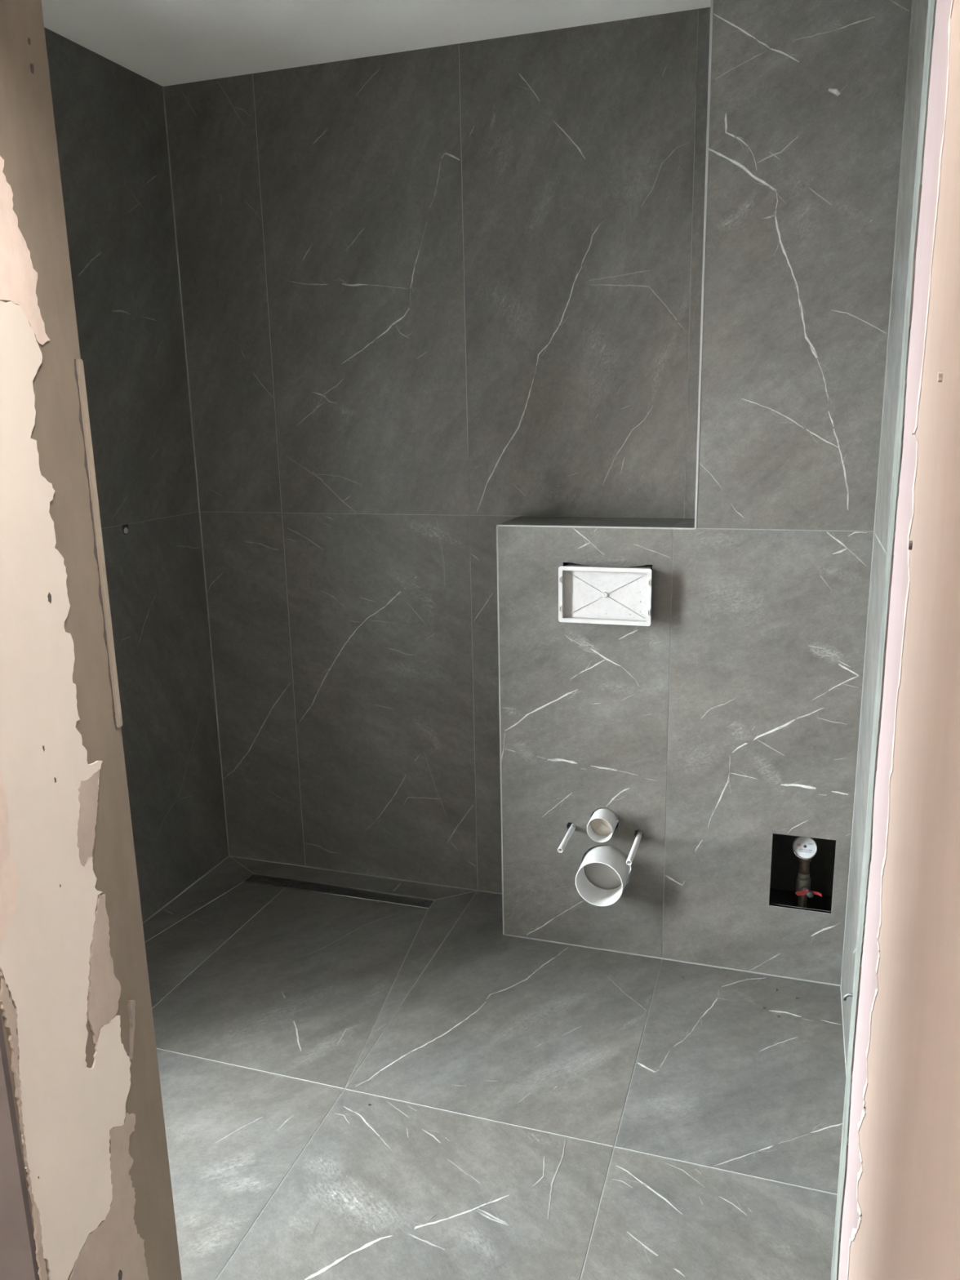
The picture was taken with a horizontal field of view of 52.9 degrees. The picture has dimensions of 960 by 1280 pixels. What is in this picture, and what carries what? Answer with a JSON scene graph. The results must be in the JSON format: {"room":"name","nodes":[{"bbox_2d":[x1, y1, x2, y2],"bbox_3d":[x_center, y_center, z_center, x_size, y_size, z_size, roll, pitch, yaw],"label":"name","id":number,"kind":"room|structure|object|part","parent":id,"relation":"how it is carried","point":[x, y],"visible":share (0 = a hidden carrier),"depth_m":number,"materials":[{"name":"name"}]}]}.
{"room":"building under construction","nodes":[
{"label":"building under construction","id":0,"kind":"room"},
{"bbox_2d":[44,26,228,922],"bbox_3d":[-1.264,-0.102,2.347,0.300,2.669,2.200,3,14,18],"label":"wall","id":1,"kind":"structure","parent":0,"point":[110,122],"depth_m":2.75,"materials":[{"name":"tile"}]},
{"bbox_2d":[121,524,128,534],"bbox_3d":[-0.989,-0.307,2.685,0.010,0.029,0.028,3,14,18],"label":"plug","id":2,"kind":"object","parent":1,"relation":"attached to","point":[125,527],"visible":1,"depth_m":2.68,"materials":[{"name":"grey plastic"}]},
{"bbox_2d":[142,856,229,924],"bbox_3d":[-1.107,0.917,2.513,0.003,0.003,1.650,3,14,18],"label":"trim","id":3,"kind":"structure","parent":1,"relation":"attached to","point":[149,917],"depth_m":3.04,"materials":[{"name":"tile"}]},
{"bbox_2d":[41,0,711,86],"bbox_3d":[-0.195,-1.462,1.769,2.545,0.200,2.000,3,14,18],"label":"ceiling","id":4,"kind":"structure","parent":0,"point":[165,42],"depth_m":2.33,"materials":[{"name":"paint"}]},
{"bbox_2d":[164,7,710,893],"bbox_3d":[0.097,-0.255,2.881,2.545,2.669,0.300,3,14,18],"label":"wall","id":5,"kind":"structure","parent":0,"point":[436,299],"depth_m":2.71,"materials":[{"name":"tile"}]},
{"bbox_2d":[162,86,229,856],"bbox_3d":[-0.876,-0.418,3.004,0.003,2.369,0.003,3,14,18],"label":"trim","id":6,"kind":"structure","parent":5,"relation":"attached to","point":[162,86],"depth_m":2.97,"materials":[{"name":"tile"}]},
{"bbox_2d":[229,855,502,894],"bbox_3d":[-0.359,0.761,3.115,1.041,0.003,0.003,3,14,18],"label":"trim","id":7,"kind":"structure","parent":5,"relation":"attached to","point":[229,855],"depth_m":3.12,"materials":[{"name":"tile"}]},
{"bbox_2d":[0,0,959,1279],"bbox_3d":[-0.612,0.070,0.898,2.445,2.569,0.654,3,14,18],"label":"wall","id":8,"kind":"structure","parent":0,"point":[86,1190],"depth_m":1.02,"materials":[{"name":"beige paint"}]},
{"bbox_2d":[142,856,845,1279],"bbox_3d":[-0.220,1.064,2.121,1.945,0.140,1.890,3,14,18],"label":"floor","id":9,"kind":"structure","parent":0,"point":[537,1109],"depth_m":2.10,"materials":[{"name":"tile"}]},
{"bbox_2d":[244,873,435,908],"bbox_3d":[-0.449,0.804,3.043,0.639,0.034,0.058,3,14,18],"label":"drain","id":10,"kind":"object","parent":9,"relation":"in","point":[391,898],"visible":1,"depth_m":3.04,"materials":[{"name":"metal"}]},
{"bbox_2d":[496,0,912,984],"bbox_3d":[0.506,-0.315,2.444,0.905,2.369,0.227,3,14,18],"label":"wall","id":11,"kind":"structure","parent":0,"point":[722,730],"depth_m":2.34,"materials":[{"name":"tile"}]},
{"bbox_2d":[557,822,575,853],"bbox_3d":[0.241,0.514,2.575,0.015,0.015,0.226,3,14,18],"label":"fixing sleeve","id":12,"kind":"object","parent":11,"relation":"attached to","point":[572,827],"visible":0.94,"depth_m":2.53,"materials":[{"name":"white plastic"}]},
{"bbox_2d":[586,808,618,842],"bbox_3d":[0.336,0.481,2.587,0.069,0.069,0.150,3,14,18],"label":"pipe","id":13,"kind":"object","parent":11,"relation":"attached to","point":[601,827],"visible":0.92,"depth_m":2.55,"materials":[{"name":"white plastic"}]},
{"bbox_2d":[575,844,631,906],"bbox_3d":[0.342,0.617,2.614,0.127,0.127,0.198,3,14,18],"label":"drain pipe","id":14,"kind":"object","parent":11,"relation":"attached to","point":[602,877],"visible":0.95,"depth_m":2.58,"materials":[{"name":"white plastic"}]},
{"bbox_2d":[558,562,652,626],"bbox_3d":[0.324,-0.120,2.437,0.232,0.142,0.107,3,14,18],"label":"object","id":15,"kind":"object","parent":11,"relation":"attached to","point":[588,594],"visible":1,"depth_m":2.40,"materials":[{"name":"white plastic"}]},
{"bbox_3d":[0.313,-0.113,2.405,0.213,0.124,0.002,3,14,18],"label":"panel","id":16,"kind":"part","parent":15,"relation":"part of","materials":[{"name":"white plastic"}]},
{"bbox_2d":[626,829,643,865],"bbox_3d":[0.409,0.527,2.511,0.015,0.015,0.246,3,14,18],"label":"fixing sleeve","id":17,"kind":"object","parent":11,"relation":"attached to","point":[632,854],"visible":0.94,"depth_m":2.47,"materials":[{"name":"white plastic"}]},
{"bbox_2d":[502,933,840,986],"bbox_3d":[0.495,0.862,2.608,0.904,0.003,0.003,3,14,18],"label":"trim","id":18,"kind":"structure","parent":11,"relation":"attached to","point":[503,934],"depth_m":2.60,"materials":[{"name":"tile"}]},
{"bbox_2d":[792,836,817,874],"bbox_3d":[0.837,0.554,2.490,0.060,0.118,0.081,3,14,18],"label":"meter","id":19,"kind":"object","parent":11,"relation":"attached to","point":[805,848],"visible":1,"depth_m":2.46,"materials":[{"name":"metal"}]},
{"bbox_2d":[795,870,822,907],"bbox_3d":[0.858,0.664,2.521,0.066,0.113,0.056,3,14,18],"label":"valve","id":20,"kind":"object","parent":11,"relation":"attached to","point":[803,891],"visible":0.86,"depth_m":2.51,"materials":[{"name":"metal"}]},
{"bbox_3d":[0.847,0.651,2.510,0.020,0.020,0.014,3,14,18],"label":"stem","id":21,"kind":"part","parent":20,"relation":"part of","materials":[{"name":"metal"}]},
{"bbox_3d":[0.852,0.657,2.502,0.066,0.020,0.004,3,14,18],"label":"lever handle","id":22,"kind":"part","parent":20,"relation":"part of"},
{"bbox_2d":[840,0,928,1067],"bbox_3d":[0.823,0.049,1.521,0.300,2.669,1.900,3,14,18],"label":"wall","id":23,"kind":"structure","parent":0,"point":[920,7],"depth_m":2.01,"materials":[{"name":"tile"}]},
{"bbox_2d":[840,986,846,1078],"bbox_3d":[0.704,1.044,1.813,0.002,0.002,1.423,3,14,18],"label":"trim","id":24,"kind":"structure","parent":23,"relation":"attached to","point":[840,986],"depth_m":2.28,"materials":[{"name":"tile"}]},
{"bbox_2d":[843,992,853,1000],"bbox_3d":[0.386,0.366,0.980,0.033,0.011,0.005,8,16,34],"label":"nail","id":25,"kind":"object","parent":23,"relation":"attached to","point":[848,994],"visible":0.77,"depth_m":0.98,"materials":[{"name":"metal"}]},
{"bbox_2d":[840,0,913,982],"bbox_3d":[0.901,-0.266,2.201,0.001,2.369,0.001,3,14,18],"label":"trim","id":26,"kind":"structure","parent":23,"relation":"attached to","point":[913,0],"depth_m":2.17,"materials":[{"name":"tile"}]}
]}

